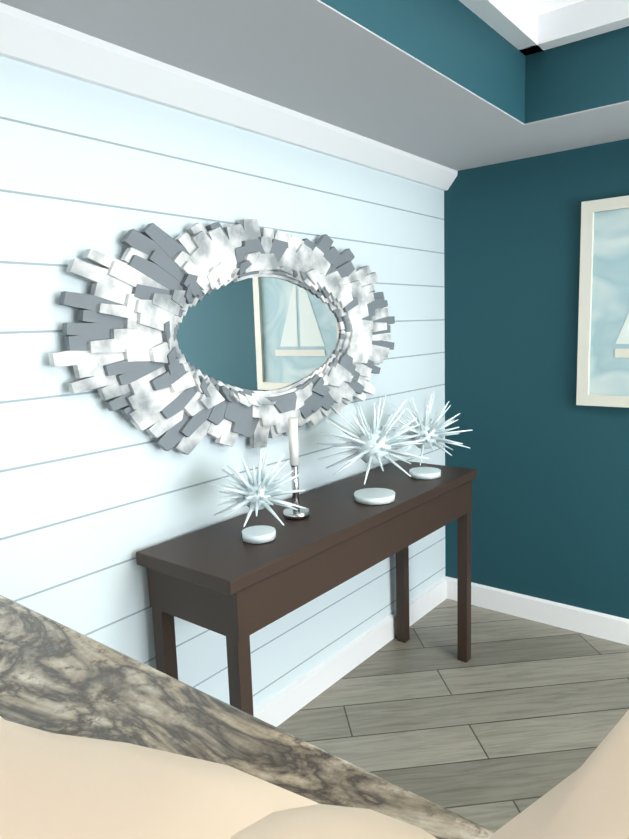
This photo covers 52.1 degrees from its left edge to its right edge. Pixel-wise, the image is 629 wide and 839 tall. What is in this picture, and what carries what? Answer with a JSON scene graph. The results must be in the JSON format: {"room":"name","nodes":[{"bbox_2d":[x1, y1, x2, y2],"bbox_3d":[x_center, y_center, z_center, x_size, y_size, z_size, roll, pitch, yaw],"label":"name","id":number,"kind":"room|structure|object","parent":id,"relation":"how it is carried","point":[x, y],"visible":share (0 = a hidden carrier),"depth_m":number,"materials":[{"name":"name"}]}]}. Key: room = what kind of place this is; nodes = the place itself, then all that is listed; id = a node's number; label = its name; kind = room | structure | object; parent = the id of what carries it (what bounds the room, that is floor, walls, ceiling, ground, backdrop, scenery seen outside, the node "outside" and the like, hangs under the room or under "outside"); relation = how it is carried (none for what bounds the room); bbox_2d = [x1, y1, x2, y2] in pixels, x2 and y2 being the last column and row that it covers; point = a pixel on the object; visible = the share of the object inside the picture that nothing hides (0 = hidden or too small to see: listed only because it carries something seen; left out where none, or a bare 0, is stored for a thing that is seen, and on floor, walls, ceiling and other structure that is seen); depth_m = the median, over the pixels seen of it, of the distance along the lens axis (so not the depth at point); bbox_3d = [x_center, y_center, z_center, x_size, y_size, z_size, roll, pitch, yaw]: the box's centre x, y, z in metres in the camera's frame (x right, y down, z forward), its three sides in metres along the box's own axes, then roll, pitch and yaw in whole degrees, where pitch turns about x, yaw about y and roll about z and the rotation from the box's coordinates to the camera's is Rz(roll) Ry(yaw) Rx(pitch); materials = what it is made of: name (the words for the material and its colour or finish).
{"room":"dining room","nodes":[
{"label":"dining room","id":0,"kind":"room"},
{"bbox_2d":[0,56,444,708],"bbox_3d":[-0.296,-0.159,2.302,0.150,2.720,3.290,5,11,38],"label":"wall","id":1,"kind":"structure","parent":0,"point":[96,494],"depth_m":1.93,"materials":[{"name":"white wood"}]},
{"bbox_2d":[48,219,394,454],"bbox_3d":[-0.154,-0.297,2.280,0.058,0.786,1.663,5,11,38],"label":"sunburst mirror","id":2,"kind":"object","parent":1,"relation":"attached to","point":[185,343],"visible":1,"depth_m":2.10,"materials":[{"name":"silver glass"}]},
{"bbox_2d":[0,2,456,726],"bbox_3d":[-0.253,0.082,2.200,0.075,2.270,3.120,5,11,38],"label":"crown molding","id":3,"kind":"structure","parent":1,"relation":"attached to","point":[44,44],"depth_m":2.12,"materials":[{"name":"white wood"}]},
{"bbox_2d":[0,0,628,170],"bbox_3d":[-0.279,-0.763,-1.424,4.700,0.450,8.870,5,11,38],"label":"ceiling","id":4,"kind":"structure","parent":0,"point":[457,85],"depth_m":2.10,"materials":[{"name":"grey paint"}]},
{"bbox_2d":[277,598,628,831],"bbox_3d":[-0.196,1.754,-1.056,4.700,0.100,8.870,5,11,38],"label":"floor","id":5,"kind":"structure","parent":0,"point":[511,718],"depth_m":2.54,"materials":[{"name":"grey wood"}]},
{"bbox_2d":[0,595,494,838],"bbox_3d":[0.206,0.920,0.200,3.368,1.160,0.485,5,11,38],"label":"table","id":6,"kind":"object","parent":5,"relation":"on","point":[57,677],"depth_m":0.61,"materials":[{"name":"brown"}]},
{"bbox_2d":[0,710,628,838],"bbox_3d":[-0.032,0.126,0.261,0.895,0.405,0.243,5,11,38],"label":"sculpture","id":7,"kind":"object","parent":6,"relation":"on","point":[56,786],"visible":1,"depth_m":0.29,"materials":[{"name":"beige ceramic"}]},
{"bbox_2d":[136,460,476,715],"bbox_3d":[0.105,0.740,2.427,0.400,0.880,1.500,5,11,38],"label":"console table","id":8,"kind":"object","parent":5,"relation":"on","point":[229,583],"visible":0.85,"depth_m":1.99,"materials":[{"name":"brown wood"}]},
{"bbox_2d":[210,448,305,543],"bbox_3d":[-0.174,0.225,1.974,0.282,0.284,0.282,5,11,38],"label":"decor","id":9,"kind":"object","parent":8,"relation":"on","point":[258,492],"visible":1,"depth_m":1.94,"materials":[{"name":"white ceramic"}]},
{"bbox_2d":[283,417,309,519],"bbox_3d":[-0.067,0.163,2.181,0.090,0.340,0.090,5,11,38],"label":"candle holder","id":10,"kind":"object","parent":8,"relation":"on","point":[293,514],"visible":0.98,"depth_m":2.17,"materials":[{"name":"silver metal"}]},
{"bbox_2d":[317,395,429,504],"bbox_3d":[0.217,0.106,2.358,0.438,0.382,0.420,5,11,38],"label":"decor","id":11,"kind":"object","parent":8,"relation":"on","point":[375,444],"visible":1,"depth_m":2.32,"materials":[{"name":"white ceramic"}]},
{"bbox_2d":[381,391,471,479],"bbox_3d":[0.460,0.061,2.694,0.354,0.358,0.382,5,11,38],"label":"decor","id":12,"kind":"object","parent":8,"relation":"on","point":[431,433],"visible":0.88,"depth_m":2.66,"materials":[{"name":"white ceramic"}]},
{"bbox_2d":[444,139,628,618],"bbox_3d":[2.520,-0.217,2.065,4.550,2.720,0.150,5,11,38],"label":"wall","id":13,"kind":"structure","parent":0,"point":[545,456],"depth_m":3.14,"materials":[{"name":"teal paint"}]},
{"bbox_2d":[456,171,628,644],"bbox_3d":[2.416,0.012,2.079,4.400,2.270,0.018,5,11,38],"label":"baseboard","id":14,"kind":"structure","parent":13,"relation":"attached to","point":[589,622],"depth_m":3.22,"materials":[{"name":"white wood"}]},
{"bbox_2d":[576,195,628,407],"bbox_3d":[1.490,-0.496,2.721,0.710,0.910,0.035,5,11,38],"label":"framed painting","id":15,"kind":"object","parent":13,"relation":"attached to","point":[603,354],"visible":1,"depth_m":2.87,"materials":[{"name":"white"}]}
]}

